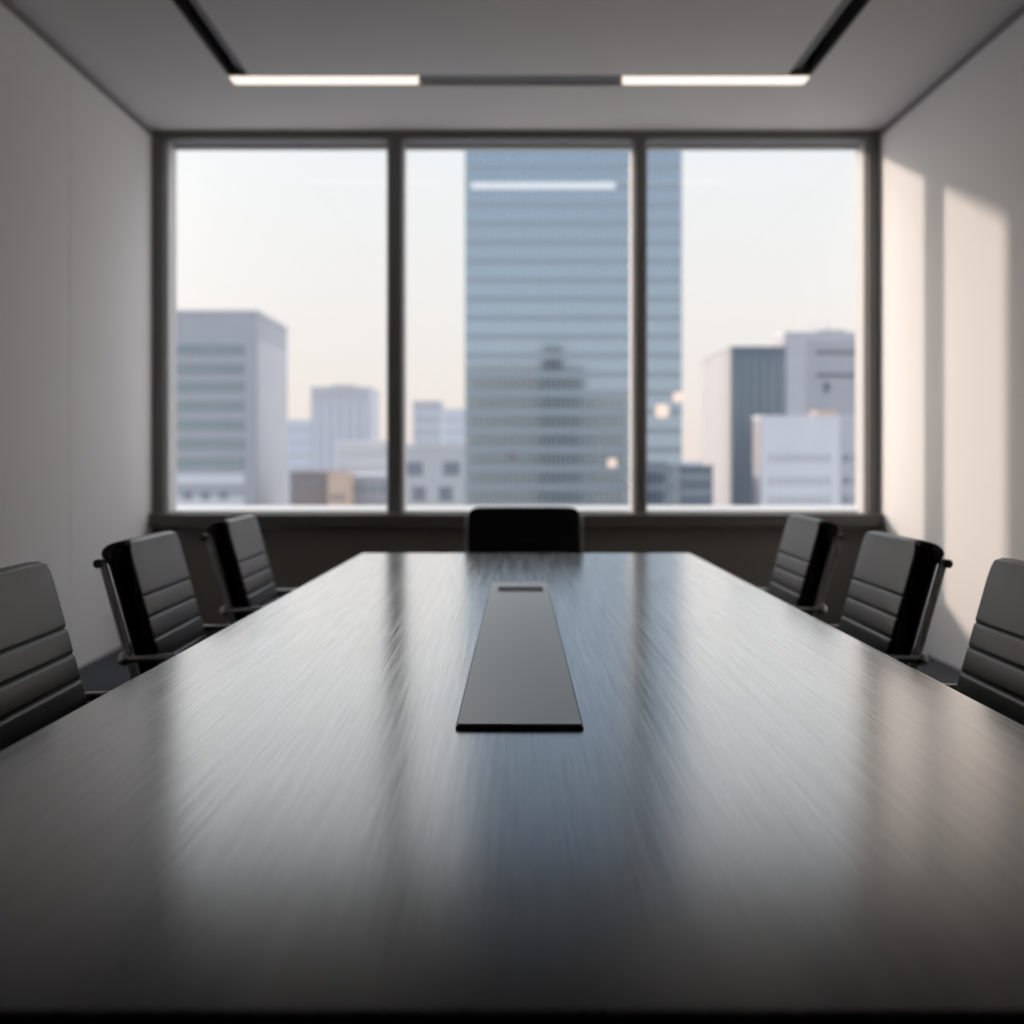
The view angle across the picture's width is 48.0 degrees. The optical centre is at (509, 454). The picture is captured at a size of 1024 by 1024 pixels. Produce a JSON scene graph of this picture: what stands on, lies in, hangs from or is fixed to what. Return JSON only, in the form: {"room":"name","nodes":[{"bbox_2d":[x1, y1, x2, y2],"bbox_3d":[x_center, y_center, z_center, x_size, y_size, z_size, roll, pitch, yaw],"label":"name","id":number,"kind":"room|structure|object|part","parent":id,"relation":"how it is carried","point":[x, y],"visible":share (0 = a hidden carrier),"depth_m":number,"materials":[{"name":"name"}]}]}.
{"room":"office","nodes":[
{"label":"office","id":0,"kind":"room"},
{"bbox_2d":[0,3,152,667],"bbox_3d":[-2.475,-0.485,2.610,0.250,3.290,10.420,0,0,0],"label":"wall","id":1,"kind":"structure","parent":0,"point":[76,170],"depth_m":6.15,"materials":[{"name":"white paint"}]},
{"bbox_2d":[0,0,151,135],"bbox_3d":[-2.347,-2.107,2.460,0.006,0.045,10.120,0,0,0],"label":"trim","id":2,"kind":"structure","parent":1,"relation":"attached to","point":[8,4],"depth_m":6.15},
{"bbox_2d":[153,527,878,624],"bbox_3d":[0.040,0.810,7.695,4.780,0.700,0.250,0,0,0],"label":"wall","id":3,"kind":"structure","parent":0,"point":[297,556],"depth_m":7.57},
{"bbox_2d":[166,141,387,512],"bbox_3d":[-1.536,-0.844,7.695,1.472,2.463,0.190,0,0,0],"label":"window","id":4,"kind":"structure","parent":3,"relation":"in","point":[171,151],"depth_m":7.69,"materials":[{"name":"metal"}]},
{"bbox_2d":[388,139,401,512],"bbox_3d":[-0.757,-0.844,7.685,0.085,2.463,0.270,0,0,0],"label":"window mullion","id":5,"kind":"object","parent":3,"relation":"attached to","point":[394,145],"depth_m":7.55,"materials":[{"name":"metal"}]},
{"bbox_2d":[152,131,879,512],"bbox_3d":[0.040,-0.830,7.685,4.780,2.600,0.270,0,0,0],"label":"window frame","id":6,"kind":"structure","parent":3,"relation":"attached to","point":[159,138],"depth_m":7.55,"materials":[{"name":"metal"}]},
{"bbox_2d":[148,513,883,526],"bbox_3d":[0.040,0.424,7.525,4.780,0.082,0.130,0,0,0],"label":"window sill","id":7,"kind":"structure","parent":3,"relation":"attached to","point":[154,519],"depth_m":7.46,"materials":[{"name":"black"}]},
{"bbox_2d":[177,505,854,509],"bbox_3d":[0.040,0.477,8.420,5.380,0.165,1.200,0,0,0],"label":"trim","id":8,"kind":"structure","parent":3,"relation":"attached to","point":[179,507],"depth_m":8.65,"materials":[{"name":"stone"}]},
{"bbox_2d":[402,141,633,512],"bbox_3d":[0.053,-0.844,7.695,1.537,2.463,0.190,0,0,0],"label":"window","id":9,"kind":"structure","parent":3,"relation":"in","point":[405,149],"depth_m":7.71,"materials":[{"name":"metal"}]},
{"bbox_2d":[634,139,645,512],"bbox_3d":[0.857,-0.844,7.685,0.070,2.463,0.270,0,0,0],"label":"trim","id":10,"kind":"structure","parent":3,"relation":"attached to","point":[639,144],"depth_m":7.55,"materials":[{"name":"metal"}]},
{"bbox_2d":[646,141,865,512],"bbox_3d":[1.622,-0.844,7.695,1.460,2.463,0.190,0,0,0],"label":"window","id":11,"kind":"structure","parent":3,"relation":"in","point":[860,151],"depth_m":7.67,"materials":[{"name":"metal"}]},
{"bbox_2d":[10,0,1023,130],"bbox_3d":[0.040,-2.260,2.510,5.380,0.260,10.620,0,0,0],"label":"ceiling","id":12,"kind":"structure","parent":0,"point":[147,54],"depth_m":6.12,"materials":[{"name":"white paint"}]},
{"bbox_2d":[172,0,248,75],"bbox_3d":[-1.524,-2.205,2.433,0.116,0.159,8.025,0,0,0],"label":"ceiling track","id":13,"kind":"object","parent":12,"relation":"attached to","point":[192,10],"visible":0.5,"depth_m":5.90,"materials":[{"name":"black metal"}]},
{"bbox_2d":[228,57,418,84],"bbox_3d":[-1.052,-2.208,6.540,1.061,0.155,0.172,0,0,0],"label":"ceiling light","id":14,"kind":"object","parent":12,"relation":"attached to","point":[239,77],"visible":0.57,"depth_m":6.52,"materials":[{"name":"white plastic"}]},
{"bbox_2d":[229,75,418,84],"bbox_3d":[-1.052,-2.159,6.540,1.053,0.058,0.146,0,0,0],"label":"diffuser","id":15,"kind":"object","parent":14,"relation":"attached to","point":[237,79],"depth_m":6.54,"materials":[{"name":"white plastic"}]},
{"bbox_2d":[419,75,622,81],"bbox_3d":[0.060,-2.213,6.540,1.156,0.143,0.172,0,0,0],"label":"ceiling track","id":16,"kind":"object","parent":12,"relation":"attached to","point":[423,78],"visible":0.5,"depth_m":6.54,"materials":[{"name":"grey metal"}]},
{"bbox_2d":[621,57,810,84],"bbox_3d":[1.165,-2.208,6.540,1.046,0.155,0.172,0,0,0],"label":"ceiling light","id":17,"kind":"object","parent":12,"relation":"attached to","point":[796,77],"visible":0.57,"depth_m":6.52,"materials":[{"name":"white plastic"}]},
{"bbox_2d":[622,75,808,84],"bbox_3d":[1.165,-2.159,6.540,1.038,0.058,0.146,0,0,0],"label":"diffuser","id":18,"kind":"object","parent":17,"relation":"attached to","point":[626,79],"depth_m":6.54,"materials":[{"name":"white plastic"}]},
{"bbox_2d":[788,0,869,74],"bbox_3d":[1.621,-2.205,2.433,0.132,0.159,8.025,0,0,0],"label":"ceiling track","id":19,"kind":"object","parent":12,"relation":"attached to","point":[846,12],"visible":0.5,"depth_m":5.91,"materials":[{"name":"black metal"}]},
{"bbox_2d":[78,631,961,703],"bbox_3d":[0.040,1.235,2.510,5.380,0.150,10.620,0,0,0],"label":"floor","id":20,"kind":"structure","parent":0,"point":[104,673],"depth_m":6.13,"materials":[{"name":"carpet"}]},
{"bbox_2d":[0,561,109,750],"bbox_3d":[-0.703,0.692,2.235,0.731,0.936,0.627,0,0,0],"label":"office chair","id":21,"kind":"object","parent":20,"relation":"on","point":[40,684],"visible":0.22,"depth_m":2.27,"materials":[{"name":"black leather"}]},
{"bbox_3d":[-0.740,0.620,2.489,0.482,0.230,0.021,0,0,0],"label":"armrest","id":22,"kind":"part","parent":21,"relation":"part of","materials":[{"name":"black metal"}]},
{"bbox_2d":[93,531,231,679],"bbox_3d":[-0.711,0.692,3.215,0.731,0.936,0.627,0,0,0],"label":"office chair","id":23,"kind":"object","parent":20,"relation":"on","point":[150,573],"visible":0.3,"depth_m":3.04,"materials":[{"name":"black leather"}]},
{"bbox_3d":[-0.761,0.514,2.978,0.607,0.480,0.012,0,0,0],"label":"rail","id":24,"kind":"part","parent":23,"relation":"part of","materials":[{"name":"silver metal"}]},
{"bbox_3d":[-0.748,0.620,2.961,0.482,0.230,0.021,0,0,0],"label":"armrest","id":25,"kind":"part","parent":23,"relation":"part of","materials":[{"name":"silver metal"}]},
{"bbox_3d":[-0.748,0.620,3.469,0.482,0.230,0.021,0,0,0],"label":"armrest","id":26,"kind":"part","parent":23,"relation":"part of","materials":[{"name":"silver metal"}]},
{"bbox_2d":[201,515,295,623],"bbox_3d":[-0.677,0.692,4.130,0.731,0.936,0.627,0,0,0],"label":"office chair","id":27,"kind":"object","parent":20,"relation":"on","point":[238,542],"visible":0.34,"depth_m":3.94,"materials":[{"name":"black leather"}]},
{"bbox_3d":[-0.728,0.514,3.893,0.607,0.480,0.012,0,0,0],"label":"rail","id":28,"kind":"part","parent":27,"relation":"part of","materials":[{"name":"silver metal"}]},
{"bbox_3d":[-0.715,0.620,3.876,0.482,0.230,0.021,0,0,0],"label":"armrest","id":29,"kind":"part","parent":27,"relation":"part of","materials":[{"name":"silver metal"}]},
{"bbox_3d":[-0.715,0.620,4.384,0.482,0.230,0.021,0,0,0],"label":"armrest","id":30,"kind":"part","parent":27,"relation":"part of","materials":[{"name":"silver metal"}]},
{"bbox_2d":[0,553,1023,1023],"bbox_3d":[0.032,0.790,2.898,1.553,0.740,4.063,0,0,0],"label":"conference table","id":31,"kind":"object","parent":20,"relation":"on","point":[759,812],"visible":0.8,"depth_m":1.29,"materials":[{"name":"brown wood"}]},
{"bbox_2d":[456,582,583,729],"bbox_3d":[0.022,0.416,2.745,0.196,0.008,1.970,0,0,0],"label":"cable box","id":32,"kind":"object","parent":31,"relation":"on","point":[519,677],"visible":1,"depth_m":2.20,"materials":[{"name":"metal"}]},
{"bbox_2d":[464,507,583,552],"bbox_3d":[0.065,0.699,4.973,0.702,0.923,0.731,0,0,0],"label":"office chair","id":33,"kind":"object","parent":20,"relation":"on","point":[487,529],"visible":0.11,"depth_m":5.23,"materials":[{"name":"black leather"}]},
{"bbox_3d":[-0.201,0.523,5.023,0.013,0.473,0.607,0,0,0],"label":"rail","id":34,"kind":"part","parent":33,"relation":"part of","materials":[{"name":"metal"}]},
{"bbox_3d":[0.331,0.523,5.023,0.013,0.473,0.607,0,0,0],"label":"rail","id":35,"kind":"part","parent":33,"relation":"part of","materials":[{"name":"metal"}]},
{"bbox_2d":[758,514,845,618],"bbox_3d":[0.777,0.692,4.160,0.731,0.936,0.627,0,0,0],"label":"office chair","id":36,"kind":"object","parent":20,"relation":"on","point":[801,562],"visible":0.38,"depth_m":3.97,"materials":[{"name":"black leather"}]},
{"bbox_3d":[0.815,0.620,3.906,0.482,0.230,0.021,0,0,0],"label":"armrest","id":37,"kind":"part","parent":36,"relation":"part of","materials":[{"name":"silver metal"}]},
{"bbox_3d":[0.828,0.514,3.922,0.607,0.480,0.012,0,0,0],"label":"rail","id":38,"kind":"part","parent":36,"relation":"part of","materials":[{"name":"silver metal"}]},
{"bbox_2d":[828,531,952,669],"bbox_3d":[0.777,0.692,3.215,0.731,0.936,0.627,0,0,0],"label":"office chair","id":39,"kind":"object","parent":20,"relation":"on","point":[889,589],"visible":0.33,"depth_m":3.05,"materials":[{"name":"black leather"}]},
{"bbox_3d":[0.815,0.620,2.961,0.482,0.230,0.021,0,0,0],"label":"armrest","id":40,"kind":"part","parent":39,"relation":"part of","materials":[{"name":"silver metal"}]},
{"bbox_3d":[0.828,0.514,2.978,0.607,0.480,0.012,0,0,0],"label":"rail","id":41,"kind":"part","parent":39,"relation":"part of","materials":[{"name":"silver metal"}]},
{"bbox_2d":[942,558,1023,724],"bbox_3d":[0.782,0.692,2.320,0.731,0.936,0.627,0,0,0],"label":"office chair","id":42,"kind":"object","parent":20,"relation":"on","point":[992,675],"visible":0.27,"depth_m":2.41,"materials":[{"name":"black leather"}]},
{"bbox_3d":[0.820,0.620,2.574,0.482,0.230,0.021,0,0,0],"label":"armrest","id":43,"kind":"part","parent":42,"relation":"part of","materials":[{"name":"silver metal"}]},
{"bbox_2d":[879,14,1023,670],"bbox_3d":[2.555,-0.485,2.610,0.250,3.290,10.420,0,0,0],"label":"wall","id":44,"kind":"structure","parent":0,"point":[952,168],"depth_m":6.22,"materials":[{"name":"white paint"}]},
{"bbox_2d":[881,4,1023,135],"bbox_3d":[2.427,-2.107,2.460,0.006,0.045,10.120,0,0,0],"label":"trim","id":45,"kind":"structure","parent":44,"relation":"attached to","point":[1019,12],"depth_m":6.22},
{"label":"outside","id":46,"kind":"structure","parent":0,"visible":0},
{"bbox_3d":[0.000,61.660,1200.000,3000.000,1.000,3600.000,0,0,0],"label":"ground","id":47,"kind":"structure","parent":46,"visible":0},
{"bbox_2d":[177,310,287,504],"bbox_3d":[-57.217,17.982,213.500,26.735,86.356,27.300,0,0,0],"label":"building","id":48,"kind":"structure","parent":47,"relation":"on","point":[232,365],"depth_m":200.00,"materials":[{"name":"grey concrete"}]},
{"bbox_2d":[288,420,310,504],"bbox_3d":[-117.983,20.819,660.000,18.109,80.682,40.300,0,0,0],"label":"building","id":49,"kind":"structure","parent":47,"relation":"on","point":[299,431],"depth_m":639.95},
{"bbox_2d":[289,470,345,504],"bbox_3d":[-33.209,31.950,200.000,6.578,58.421,20.300,0,0,0],"label":"building","id":50,"kind":"structure","parent":47,"relation":"on","point":[307,487],"depth_m":190.00,"materials":[{"name":"grey concrete"}]},
{"bbox_2d":[327,472,354,504],"bbox_3d":[-27.750,32.039,189.000,3.357,58.243,8.300,0,0,0],"label":"building","id":51,"kind":"structure","parent":47,"relation":"on","point":[340,484],"depth_m":185.01,"materials":[{"name":"beige concrete"}]},
{"bbox_2d":[311,385,379,469],"bbox_3d":[-61.904,17.728,435.000,21.848,86.864,30.300,0,0,0],"label":"building","id":52,"kind":"structure","parent":47,"relation":"on","point":[338,412],"depth_m":420.00,"materials":[{"name":"concrete"}]},
{"bbox_2d":[336,441,386,474],"bbox_3d":[-37.957,28.715,315.000,14.648,64.890,30.300,0,0,0],"label":"building","id":53,"kind":"structure","parent":47,"relation":"on","point":[359,457],"depth_m":300.01,"materials":[{"name":"concrete"}]},
{"bbox_2d":[354,474,386,504],"bbox_3d":[-23.485,32.330,205.000,8.609,57.660,20.300,0,0,0],"label":"building","id":54,"kind":"structure","parent":47,"relation":"on","point":[369,489],"depth_m":194.98,"materials":[{"name":"grey concrete"}]},
{"bbox_2d":[413,401,443,443],"bbox_3d":[-44.748,15.993,635.000,15.396,90.334,30.300,0,0,0],"label":"building","id":55,"kind":"structure","parent":47,"relation":"on","point":[428,416],"depth_m":619.96,"materials":[{"name":"concrete"}]},
{"bbox_2d":[407,444,464,504],"bbox_3d":[-17.183,29.376,275.000,17.483,63.569,30.300,0,0,0],"label":"building","id":56,"kind":"structure","parent":47,"relation":"on","point":[435,472],"depth_m":260.02,"materials":[{"name":"concrete"}]},
{"bbox_2d":[444,409,464,443],"bbox_3d":[-29.565,16.976,695.000,23.952,88.369,30.300,0,0,0],"label":"building","id":57,"kind":"structure","parent":47,"relation":"on","point":[454,419],"depth_m":680.06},
{"bbox_2d":[465,151,682,504],"bbox_3d":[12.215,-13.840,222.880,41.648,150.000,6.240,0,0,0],"label":"office building","id":58,"kind":"structure","parent":47,"relation":"on","point":[547,232],"depth_m":219.97,"materials":[{"name":"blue glass"}]},
{"bbox_2d":[666,464,713,504],"bbox_3d":[30.002,31.395,192.500,5.609,59.530,15.300,0,0,0],"label":"building","id":59,"kind":"structure","parent":47,"relation":"on","point":[687,484],"depth_m":185.01,"materials":[{"name":"concrete"}]},
{"bbox_2d":[682,461,701,464],"bbox_3d":[173.870,33.160,942.500,89.257,55.999,25.300,0,0,0],"label":"building","id":60,"kind":"structure","parent":47,"relation":"on","point":[683,462],"depth_m":929.98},
{"bbox_2d":[701,346,786,504],"bbox_3d":[47.635,20.195,237.000,10.630,81.930,34.300,0,0,0],"label":"building","id":61,"kind":"structure","parent":47,"relation":"on","point":[740,383],"depth_m":219.97,"materials":[{"name":"stone"}]},
{"bbox_2d":[752,410,840,504],"bbox_3d":[45.470,27.084,182.750,12.665,68.151,5.800,0,0,0],"label":"building","id":62,"kind":"structure","parent":47,"relation":"on","point":[796,458],"depth_m":180.02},
{"bbox_2d":[775,323,854,414],"bbox_3d":[96.130,11.419,336.000,34.735,99.482,12.300,0,0,0],"label":"building","id":63,"kind":"structure","parent":47,"relation":"on","point":[820,365],"depth_m":329.90,"materials":[{"name":"grey concrete"}]},
{"bbox_3d":[94.409,13.219,329.965,19.000,91.882,0.170,0,0,0],"label":"wall panel","id":64,"kind":"part","parent":63,"relation":"part of","materials":[{"name":"grey concrete"}]},
{"bbox_2d":[840,415,854,504],"bbox_3d":[57.640,27.420,196.500,9.820,67.480,25.300,0,0,0],"label":"building","id":65,"kind":"structure","parent":47,"relation":"on","point":[847,422],"depth_m":184.02,"materials":[{"name":"concrete"}]}
]}

